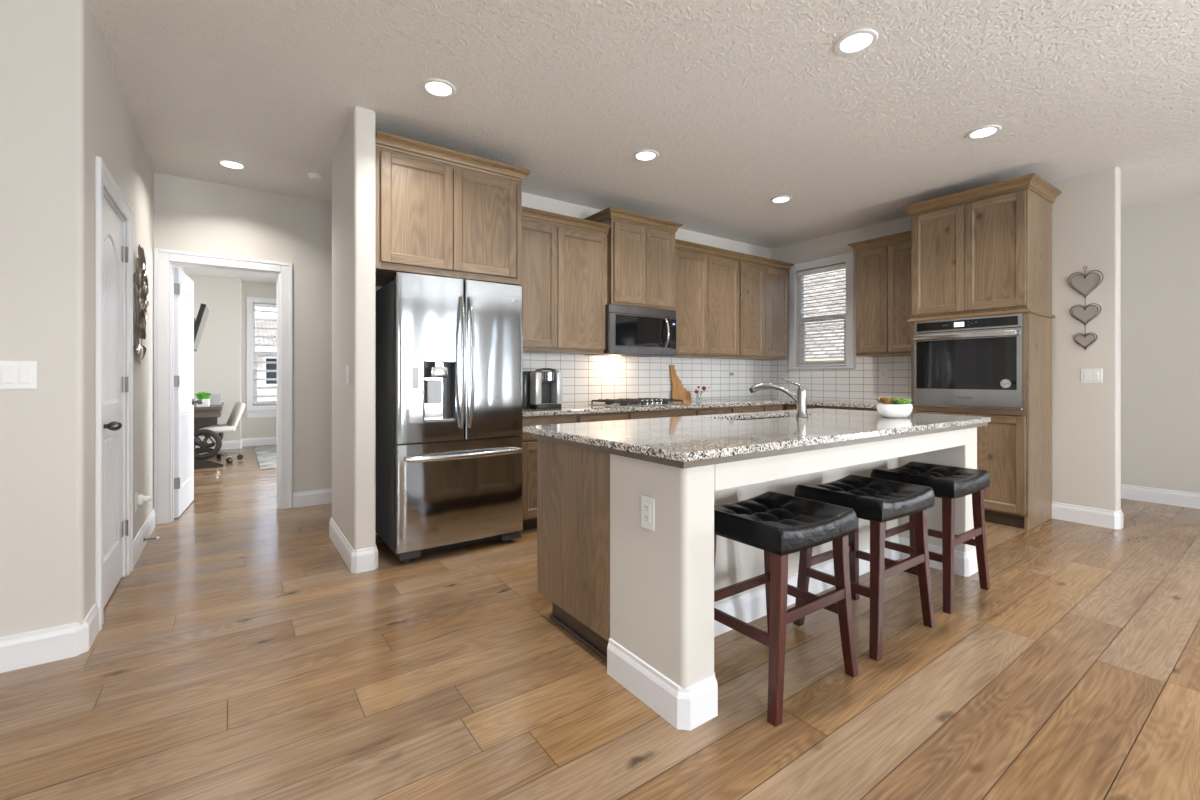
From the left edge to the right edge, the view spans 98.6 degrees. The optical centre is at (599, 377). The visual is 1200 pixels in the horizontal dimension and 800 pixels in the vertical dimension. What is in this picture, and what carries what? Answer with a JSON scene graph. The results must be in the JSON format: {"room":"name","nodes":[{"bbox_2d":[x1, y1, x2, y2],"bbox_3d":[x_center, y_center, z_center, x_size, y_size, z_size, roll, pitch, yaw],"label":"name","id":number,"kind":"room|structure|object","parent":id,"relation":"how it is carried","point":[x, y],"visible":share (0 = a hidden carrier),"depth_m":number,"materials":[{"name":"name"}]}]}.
{"room":"kitchen","nodes":[
{"label":"kitchen","id":0,"kind":"room"},
{"bbox_2d":[0,0,153,636],"bbox_3d":[-4.068,-0.225,2.272,2.985,2.750,2.410,0,0,-35],"label":"wall","id":1,"kind":"structure","parent":0,"point":[63,105],"depth_m":2.10,"materials":[{"name":"grey paint"}]},
{"bbox_2d":[0,361,36,388],"bbox_3d":[-2.322,-0.010,2.025,0.155,0.112,0.010,0,0,-35],"label":"light switch","id":2,"kind":"object","parent":1,"relation":"attached to","point":[13,374],"visible":1,"depth_m":2.04,"materials":[{"name":"white plastic"}]},
{"bbox_2d":[0,603,98,672],"bbox_3d":[-3.424,1.083,1.373,2.999,0.135,0.226,0,0,-35],"label":"baseboard","id":3,"kind":"structure","parent":1,"relation":"attached to","point":[32,648],"depth_m":2.08,"materials":[{"name":"white paint"}]},
{"bbox_2d":[95,156,132,630],"bbox_3d":[-2.561,0.074,2.680,0.187,2.151,0.903,0,0,-35],"label":"door","id":4,"kind":"structure","parent":1,"relation":"in","point":[113,233],"depth_m":2.73,"materials":[{"name":"white paint"}]},
{"bbox_2d":[135,492,137,511],"bbox_3d":[-2.947,0.790,3.280,0.009,0.115,0.072,0,0,-35],"label":"power outlet","id":5,"kind":"object","parent":1,"relation":"attached to","point":[136,505],"visible":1,"depth_m":3.27,"materials":[{"name":"white plastic"}]},
{"bbox_2d":[137,494,151,504],"bbox_3d":[-2.915,0.778,3.303,0.070,0.060,0.044,0,0,-35],"label":"plug","id":6,"kind":"object","parent":5,"relation":"attached to","point":[141,498],"visible":1,"depth_m":3.28,"materials":[{"name":"white plastic"}]},
{"bbox_2d":[133,244,148,363],"bbox_3d":[-2.941,-0.463,3.310,0.031,0.748,0.493,0,0,-35],"label":"metal wall art","id":7,"kind":"object","parent":1,"relation":"attached to","point":[141,289],"visible":1,"depth_m":3.26,"materials":[{"name":"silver metal"}]},
{"bbox_2d":[133,508,155,566],"bbox_3d":[-3.133,1.083,3.546,0.014,0.135,1.170,0,0,-35],"label":"baseboard","id":8,"kind":"structure","parent":1,"relation":"attached to","point":[149,525],"depth_m":3.49,"materials":[{"name":"white paint"}]},
{"bbox_2d":[186,274,276,441],"bbox_3d":[-5.096,-0.225,9.257,3.620,2.750,0.600,0,0,-35],"label":"wall","id":9,"kind":"structure","parent":0,"point":[220,355],"depth_m":8.26,"materials":[{"name":"grey paint"}]},
{"bbox_2d":[195,437,276,449],"bbox_3d":[-4.991,1.083,9.109,3.620,0.135,0.264,0,0,-35],"label":"baseboard","id":10,"kind":"structure","parent":9,"relation":"attached to","point":[235,444],"depth_m":8.62,"materials":[{"name":"white paint"}]},
{"bbox_2d":[245,297,276,417],"bbox_3d":[-5.316,-0.335,9.108,1.570,2.030,0.170,0,0,-35],"label":"window","id":11,"kind":"structure","parent":9,"relation":"in","point":[257,410],"depth_m":8.66,"materials":[{"name":"white paint"}]},
{"bbox_2d":[254,303,276,403],"bbox_3d":[-5.308,-0.398,9.097,1.326,1.704,0.096,0,0,-35],"label":"window blind","id":12,"kind":"object","parent":11,"relation":"attached to","point":[255,304],"visible":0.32,"depth_m":8.80,"materials":[{"name":"white plastic"}]},
{"bbox_2d":[154,172,331,491],"bbox_3d":[-2.078,-0.225,5.084,3.515,2.750,0.120,0,0,-35],"label":"wall","id":13,"kind":"structure","parent":0,"point":[191,215],"depth_m":4.57,"materials":[{"name":"grey paint"}]},
{"bbox_2d":[154,248,292,524],"bbox_3d":[-3.333,0.072,4.624,0.931,2.155,0.861,0,0,-35],"label":"door","id":14,"kind":"structure","parent":13,"relation":"in","point":[174,401],"depth_m":4.27,"materials":[{"name":"white paint"}]},
{"bbox_2d":[293,488,331,507],"bbox_3d":[-1.658,1.083,5.299,2.582,0.135,0.014,0,0,-35],"label":"baseboard","id":15,"kind":"structure","parent":13,"relation":"attached to","point":[321,496],"depth_m":4.64,"materials":[{"name":"white paint"}]},
{"bbox_2d":[332,106,375,549],"bbox_3d":[-1.650,-0.225,3.428,0.121,2.750,0.878,0,0,-35],"label":"wall","id":16,"kind":"structure","parent":0,"point":[354,155],"depth_m":3.10,"materials":[{"name":"grey paint"}]},
{"bbox_2d":[346,365,348,382],"bbox_3d":[-1.558,-0.020,3.185,0.010,0.112,0.072,0,0,-35],"label":"light switch","id":17,"kind":"object","parent":16,"relation":"attached to","point":[347,366],"visible":1,"depth_m":3.17,"materials":[{"name":"white plastic"}]},
{"bbox_2d":[329,517,377,572],"bbox_3d":[-1.646,1.083,3.422,0.149,0.135,0.892,0,0,-35],"label":"baseboard","id":18,"kind":"structure","parent":16,"relation":"attached to","point":[365,559],"depth_m":3.09,"materials":[{"name":"white paint"}]},
{"bbox_2d":[376,192,770,534],"bbox_3d":[0.203,-0.225,5.143,4.885,2.750,0.120,0,0,-35],"label":"wall","id":19,"kind":"structure","parent":0,"point":[528,200],"depth_m":5.51,"materials":[{"name":"grey paint"}]},
{"bbox_2d":[376,130,531,286],"bbox_3d":[-1.115,-1.075,3.680,1.040,0.819,0.704,0,0,-35],"label":"upper cabinet","id":20,"kind":"object","parent":19,"relation":"attached to","point":[441,212],"visible":0.94,"depth_m":3.37,"materials":[{"name":"brown wood"}]},
{"bbox_2d":[522,206,610,354],"bbox_3d":[-0.399,-0.773,4.396,1.029,1.122,0.394,0,0,-35],"label":"upper cabinet","id":21,"kind":"object","parent":19,"relation":"attached to","point":[564,258],"visible":0.68,"depth_m":4.28,"materials":[{"name":"brown wood"}]},
{"bbox_2d":[584,207,682,310],"bbox_3d":[0.311,-1.056,4.864,0.873,0.827,0.449,0,0,-35],"label":"upper cabinet","id":22,"kind":"object","parent":19,"relation":"attached to","point":[640,247],"visible":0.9,"depth_m":4.68,"materials":[{"name":"brown wood"}]},
{"bbox_2d":[586,304,675,356],"bbox_3d":[0.297,-0.420,4.840,0.788,0.434,0.473,0,0,-35],"label":"microwave","id":23,"kind":"object","parent":22,"relation":"attached to","point":[630,331],"visible":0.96,"depth_m":4.67,"materials":[{"name":"silver metal"}]},
{"bbox_2d":[523,353,770,404],"bbox_3d":[0.593,0.019,5.340,3.763,0.462,0.008,0,0,-35],"label":"backsplash","id":24,"kind":"structure","parent":19,"relation":"attached to","point":[585,378],"depth_m":5.24,"materials":[{"name":"tile"}]},
{"bbox_2d":[659,239,741,358],"bbox_3d":[1.010,-0.773,5.393,0.978,1.122,0.394,0,0,-35],"label":"upper cabinet","id":25,"kind":"object","parent":19,"relation":"attached to","point":[706,277],"visible":0.76,"depth_m":5.25,"materials":[{"name":"brown wood"}]},
{"bbox_2d":[721,253,793,359],"bbox_3d":[1.789,-0.773,5.945,0.922,1.122,0.394,0,0,-35],"label":"upper cabinet","id":26,"kind":"object","parent":19,"relation":"attached to","point":[763,282],"visible":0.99,"depth_m":5.77,"materials":[{"name":"brown wood"}]},
{"bbox_2d":[0,445,1199,799],"bbox_3d":[-0.311,1.200,3.381,10.600,0.100,15.892,0,0,-35],"label":"floor","id":27,"kind":"structure","parent":0,"point":[240,656],"depth_m":1.91,"materials":[{"name":"brown wood"}]},
{"bbox_2d":[194,402,223,468],"bbox_3d":[-5.462,0.762,7.099,0.470,0.775,1.500,0,0,-35],"label":"desk","id":28,"kind":"object","parent":27,"relation":"on","point":[203,416],"visible":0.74,"depth_m":6.57,"materials":[{"name":"brown wood"}]},
{"bbox_2d":[195,392,210,406],"bbox_3d":[-5.103,0.276,6.631,0.180,0.199,0.178,0,0,20],"label":"grass planter","id":29,"kind":"object","parent":28,"relation":"on","point":[204,396],"visible":0.91,"depth_m":6.59,"materials":[{"name":"white ceramic"}]},
{"bbox_2d":[209,394,220,404],"bbox_3d":[-5.240,0.300,7.020,0.140,0.150,0.015,0,0,-35],"label":"picture frame","id":30,"kind":"object","parent":28,"relation":"on","point":[215,399],"visible":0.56,"depth_m":7.02,"materials":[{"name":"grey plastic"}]},
{"bbox_2d":[194,402,244,462],"bbox_3d":[-5.231,0.750,7.065,0.577,0.799,0.587,0,0,-43],"label":"office chair","id":31,"kind":"object","parent":27,"relation":"on","point":[230,426],"visible":0.64,"depth_m":7.04,"materials":[{"name":"grey fabric"}]},
{"bbox_2d":[254,445,276,469],"bbox_3d":[-4.101,1.145,8.093,2.140,0.010,2.550,0,0,-35],"label":"area rug","id":32,"kind":"object","parent":27,"relation":"on","point":[266,455],"visible":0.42,"depth_m":7.45,"materials":[{"name":"white fabric"}]},
{"bbox_2d":[376,272,522,561],"bbox_3d":[-1.056,0.255,3.606,0.845,1.790,0.794,0,0,-35],"label":"refrigerator","id":33,"kind":"object","parent":27,"relation":"on","point":[449,351],"visible":1,"depth_m":3.34,"materials":[{"name":"grey metal"}]},
{"bbox_2d":[522,414,576,530],"bbox_3d":[-0.555,0.719,4.150,0.506,0.862,0.615,0,0,-35],"label":"base cabinet","id":34,"kind":"object","parent":27,"relation":"on","point":[529,443],"visible":0.23,"depth_m":3.82,"materials":[{"name":"brown wood"}]},
{"bbox_2d":[577,412,627,422],"bbox_3d":[-0.139,0.719,4.444,0.506,0.862,0.615,0,0,-35],"label":"base cabinet","id":35,"kind":"object","parent":27,"relation":"on","point":[594,417],"visible":0.14,"depth_m":4.18,"materials":[{"name":"brown wood"}]},
{"bbox_2d":[628,409,694,419],"bbox_3d":[0.396,0.719,4.823,0.796,0.862,0.615,0,0,-35],"label":"base cabinet","id":36,"kind":"object","parent":27,"relation":"on","point":[676,412],"visible":0.07,"depth_m":4.55,"materials":[{"name":"brown wood"}]},
{"bbox_2d":[695,407,730,415],"bbox_3d":[0.922,0.719,5.196,0.486,0.862,0.615,0,0,-35],"label":"base cabinet","id":37,"kind":"object","parent":27,"relation":"on","point":[717,410],"visible":0.11,"depth_m":4.93,"materials":[{"name":"brown wood"}]},
{"bbox_2d":[730,405,762,412],"bbox_3d":[1.326,0.719,5.482,0.496,0.862,0.615,0,0,-35],"label":"base cabinet","id":38,"kind":"object","parent":27,"relation":"on","point":[758,408],"visible":0.12,"depth_m":5.22,"materials":[{"name":"brown wood"}]},
{"bbox_2d":[532,422,987,730],"bbox_3d":[0.998,0.709,2.796,2.530,0.882,1.041,0,0,-35],"label":"kitchen island","id":39,"kind":"object","parent":27,"relation":"on","point":[641,599],"visible":0.62,"depth_m":2.01,"materials":[{"name":"grey paint"}]},
{"bbox_2d":[641,495,654,530],"bbox_3d":[0.168,0.478,1.822,0.009,0.115,0.072,0,0,-35],"label":"power outlet","id":40,"kind":"object","parent":39,"relation":"attached to","point":[647,503],"visible":1,"depth_m":1.82,"materials":[{"name":"white plastic"}]},
{"bbox_2d":[644,503,649,522],"bbox_3d":[0.166,0.478,1.821,0.004,0.066,0.033,0,0,-35],"label":"socket","id":41,"kind":"object","parent":40,"relation":"attached to","point":[646,505],"depth_m":1.82,"materials":[{"name":"white plastic"}]},
{"bbox_2d":[523,408,990,461],"bbox_3d":[0.985,0.253,2.818,2.560,0.029,1.118,0,0,-35],"label":"island countertop","id":42,"kind":"structure","parent":39,"relation":"on","point":[699,437],"depth_m":2.32,"materials":[{"name":"stone"}]},
{"bbox_2d":[738,417,781,419],"bbox_3d":[1.013,0.353,3.198,0.850,0.170,0.320,0,0,-35],"label":"sink","id":43,"kind":"object","parent":42,"relation":"in","point":[766,417],"visible":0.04,"depth_m":3.40,"materials":[{"name":"silver metal"}]},
{"bbox_2d":[749,374,807,417],"bbox_3d":[1.098,0.108,3.179,0.355,0.259,0.073,0,0,38],"label":"kitchen faucet","id":44,"kind":"object","parent":42,"relation":"on","point":[800,399],"visible":1,"depth_m":3.10,"materials":[{"name":"silver metal"}]},
{"bbox_2d":[876,396,912,417],"bbox_3d":[1.765,0.173,3.087,0.291,0.130,0.175,0,0,-35],"label":"succulent planter","id":45,"kind":"object","parent":42,"relation":"on","point":[889,407],"visible":1,"depth_m":3.01,"materials":[{"name":"white ceramic"}]},
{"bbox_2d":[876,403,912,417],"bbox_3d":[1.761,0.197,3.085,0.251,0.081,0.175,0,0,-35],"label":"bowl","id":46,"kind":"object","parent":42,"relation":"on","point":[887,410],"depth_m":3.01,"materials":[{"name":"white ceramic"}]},
{"bbox_2d":[762,404,785,411],"bbox_3d":[1.915,0.719,5.899,0.940,0.862,0.615,0,0,-35],"label":"base cabinet","id":47,"kind":"object","parent":27,"relation":"on","point":[777,407],"visible":0.06,"depth_m":5.49,"materials":[{"name":"brown wood"}]},
{"bbox_2d":[523,398,910,416],"bbox_3d":[1.140,0.268,4.574,3.770,0.036,1.888,0,0,-35],"label":"countertop","id":48,"kind":"structure","parent":47,"relation":"on","point":[581,408],"depth_m":4.81,"materials":[{"name":"stone"}]},
{"bbox_2d":[523,368,561,408],"bbox_3d":[-0.538,0.086,4.256,0.319,0.328,0.429,0,0,-35],"label":"coffee maker","id":49,"kind":"object","parent":48,"relation":"on","point":[542,389],"visible":0.83,"depth_m":4.13,"materials":[{"name":"silver plastic"}]},
{"bbox_2d":[588,398,683,406],"bbox_3d":[0.347,0.224,4.767,0.765,0.052,0.500,0,0,-35],"label":"gas cooktop","id":50,"kind":"object","parent":48,"relation":"in","point":[628,402],"visible":1,"depth_m":4.62,"materials":[{"name":"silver metal"}]},
{"bbox_2d":[588,402,683,406],"bbox_3d":[0.347,0.246,4.767,0.765,0.008,0.500,0,0,-35],"label":"tray","id":51,"kind":"object","parent":50,"relation":"on","point":[632,404],"depth_m":4.62,"materials":[{"name":"silver metal"}]},
{"bbox_2d":[669,365,690,400],"bbox_3d":[0.855,0.060,5.477,0.265,0.384,0.062,0,0,-35],"label":"cutting board","id":52,"kind":"object","parent":48,"relation":"on","point":[679,392],"visible":0.94,"depth_m":5.44,"materials":[{"name":"brown wood"}]},
{"bbox_2d":[694,386,709,401],"bbox_3d":[1.074,0.170,5.405,0.204,0.161,0.062,0,0,-21],"label":"flower vase","id":53,"kind":"object","parent":48,"relation":"on","point":[698,396],"visible":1,"depth_m":5.37,"materials":[{"name":"white"}]},
{"bbox_2d":[714,491,858,726],"bbox_3d":[0.677,0.827,2.007,0.520,0.646,0.405,0,0,-35],"label":"bar stool","id":54,"kind":"object","parent":27,"relation":"on","point":[780,525],"visible":0.95,"depth_m":1.90,"materials":[{"name":"black leather"}]},
{"bbox_2d":[786,404,842,409],"bbox_3d":[2.426,0.719,5.486,0.600,0.862,0.630,0,0,-35],"label":"base cabinet","id":55,"kind":"object","parent":27,"relation":"on","point":[788,406],"visible":0.11,"depth_m":5.33,"materials":[{"name":"brown wood"}]},
{"bbox_2d":[843,407,876,410],"bbox_3d":[2.791,0.719,4.971,0.600,0.862,0.622,0,0,-35],"label":"base cabinet","id":56,"kind":"object","parent":27,"relation":"on","point":[846,408],"visible":0.08,"depth_m":4.92,"materials":[{"name":"brown wood"}]},
{"bbox_2d":[793,474,934,660],"bbox_3d":[1.227,0.827,2.400,0.520,0.646,0.405,0,0,-35],"label":"bar stool","id":57,"kind":"object","parent":27,"relation":"on","point":[878,501],"visible":0.96,"depth_m":2.34,"materials":[{"name":"black leather"}]},
{"bbox_2d":[870,461,989,613],"bbox_3d":[1.799,0.827,2.815,0.520,0.646,0.405,0,0,-36],"label":"bar stool","id":58,"kind":"object","parent":27,"relation":"on","point":[948,483],"visible":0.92,"depth_m":2.72,"materials":[{"name":"black leather"}]},
{"bbox_2d":[901,173,1061,530],"bbox_3d":[3.195,-0.179,4.364,0.657,2.658,0.937,0,0,-35],"label":"tall cabinet","id":59,"kind":"object","parent":27,"relation":"on","point":[986,250],"visible":0.76,"depth_m":4.07,"materials":[{"name":"brown wood"}]},
{"bbox_2d":[913,313,1023,409],"bbox_3d":[3.175,-0.119,4.344,0.632,0.726,0.763,0,0,-35],"label":"wall oven","id":60,"kind":"object","parent":59,"relation":"in","point":[974,362],"visible":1,"depth_m":4.14,"materials":[{"name":"silver metal"}]},
{"bbox_2d":[86,0,1199,283],"bbox_3d":[-0.260,-1.660,3.308,10.600,0.120,15.900,0,0,-35],"label":"ceiling","id":61,"kind":"structure","parent":0,"point":[743,105],"depth_m":2.94,"materials":[{"name":"white paint"}]},
{"bbox_2d":[217,159,246,169],"bbox_3d":[-2.758,-1.595,3.867,0.186,0.008,0.186,0,0,-35],"label":"recessed light","id":62,"kind":"object","parent":61,"relation":"in","point":[232,164],"visible":1,"depth_m":3.86,"materials":[{"name":"white"}]},
{"bbox_2d":[308,173,324,181],"bbox_3d":[-2.249,-1.583,4.093,0.120,0.034,0.120,0,0,-35],"label":"smoke detector","id":63,"kind":"object","parent":61,"relation":"attached to","point":[316,177],"visible":1,"depth_m":4.06,"materials":[{"name":"white plastic"}]},
{"bbox_2d":[421,78,455,97],"bbox_3d":[-0.890,-1.595,2.849,0.186,0.008,0.186,0,0,-35],"label":"recessed light","id":64,"kind":"object","parent":61,"relation":"in","point":[436,87],"visible":1,"depth_m":2.84,"materials":[{"name":"white plastic"}]},
{"bbox_2d":[633,150,658,160],"bbox_3d":[0.329,-1.595,3.713,0.186,0.008,0.186,0,0,-35],"label":"recessed light","id":65,"kind":"object","parent":61,"relation":"in","point":[642,155],"visible":1,"depth_m":3.71,"materials":[{"name":"white"}]},
{"bbox_2d":[770,196,791,202],"bbox_3d":[1.623,-1.595,4.629,0.186,0.008,0.186,0,0,-35],"label":"recessed light","id":66,"kind":"object","parent":61,"relation":"in","point":[779,199],"visible":1,"depth_m":4.62,"materials":[{"name":"white"}]},
{"bbox_2d":[835,28,877,54],"bbox_3d":[1.219,-1.595,2.456,0.186,0.008,0.186,0,0,-35],"label":"recessed light","id":67,"kind":"object","parent":61,"relation":"in","point":[859,40],"visible":1,"depth_m":2.45,"materials":[{"name":"white plastic"}]},
{"bbox_2d":[966,125,1000,138],"bbox_3d":[2.497,-1.595,3.361,0.186,0.008,0.186,0,0,-35],"label":"recessed light","id":68,"kind":"object","parent":61,"relation":"in","point":[985,131],"visible":1,"depth_m":3.35,"materials":[{"name":"white"}]},
{"bbox_2d":[771,167,1120,511],"bbox_3d":[3.037,-0.225,5.253,0.142,2.750,3.215,0,0,-35],"label":"wall","id":69,"kind":"structure","parent":0,"point":[1086,216],"depth_m":4.07,"materials":[{"name":"grey paint"}]},
{"bbox_2d":[786,252,855,368],"bbox_3d":[2.545,-0.727,5.919,0.145,1.257,0.840,0,0,-35],"label":"window","id":70,"kind":"structure","parent":69,"relation":"in","point":[848,258],"depth_m":5.91,"materials":[{"name":"white paint"}]},
{"bbox_2d":[797,263,845,366],"bbox_3d":[2.544,-0.693,5.918,0.054,1.124,0.596,0,0,-35],"label":"window blind","id":71,"kind":"object","parent":70,"relation":"attached to","point":[839,266],"visible":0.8,"depth_m":5.90,"materials":[{"name":"white plastic"}]},
{"bbox_2d":[771,356,910,402],"bbox_3d":[2.678,0.019,5.659,0.008,0.462,1.881,0,0,-35],"label":"backsplash","id":72,"kind":"structure","parent":69,"relation":"attached to","point":[862,383],"depth_m":5.57,"materials":[{"name":"tile"}]},
{"bbox_2d":[848,230,910,356],"bbox_3d":[2.868,-0.784,5.060,0.387,1.139,0.692,0,0,-35],"label":"upper cabinet","id":73,"kind":"object","parent":69,"relation":"attached to","point":[883,264],"visible":0.74,"depth_m":4.97,"materials":[{"name":"brown wood"}]},
{"bbox_2d":[1081,369,1101,382],"bbox_3d":[3.833,-0.013,4.025,0.010,0.112,0.124,0,0,-35],"label":"light switch","id":74,"kind":"object","parent":69,"relation":"attached to","point":[1087,375],"visible":1,"depth_m":4.02,"materials":[{"name":"white plastic"}]},
{"bbox_2d":[1052,484,1199,528],"bbox_3d":[6.094,1.083,2.076,1.454,0.135,6.345,0,0,-35],"label":"baseboard","id":75,"kind":"structure","parent":69,"relation":"attached to","point":[1061,511],"depth_m":4.20,"materials":[{"name":"white paint"}]},
{"bbox_2d":[1121,195,1199,492],"bbox_3d":[6.721,-0.225,2.553,0.120,2.750,6.400,0,0,-35],"label":"wall","id":76,"kind":"structure","parent":0,"point":[1160,242],"depth_m":4.71,"materials":[{"name":"grey paint"}]},
{"bbox_3d":[-5.239,-0.225,6.222,0.120,2.750,5.390,0,0,-35],"label":"wall","id":77,"kind":"structure","parent":0,"visible":0},
{"bbox_2d":[194,303,208,350],"bbox_3d":[-5.373,-0.292,6.800,0.328,1.286,0.890,0,0,-35],"label":"television","id":78,"kind":"object","parent":77,"relation":"attached to","point":[199,324],"visible":0.33,"depth_m":6.55,"materials":[{"name":"black plastic"}]},
{"label":"outside","id":79,"kind":"structure","parent":0,"visible":0},
{"bbox_3d":[-0.849,1.475,5.525,85.000,0.350,90.000,0,0,-35],"label":"ground","id":80,"kind":"structure","parent":79,"visible":0},
{"bbox_2d":[255,318,276,400],"bbox_3d":[-16.171,-0.700,22.840,9.800,4.000,8.830,0,0,-35],"label":"neighbor house","id":81,"kind":"structure","parent":80,"relation":"on","point":[267,324],"depth_m":20.25,"materials":[{"name":"beige"}]},
{"bbox_2d":[804,269,845,360],"bbox_3d":[7.463,-0.735,11.411,7.830,4.070,9.800,0,0,-35],"label":"neighbor house","id":82,"kind":"structure","parent":80,"relation":"on","point":[840,271],"depth_m":11.37,"materials":[{"name":"white"}]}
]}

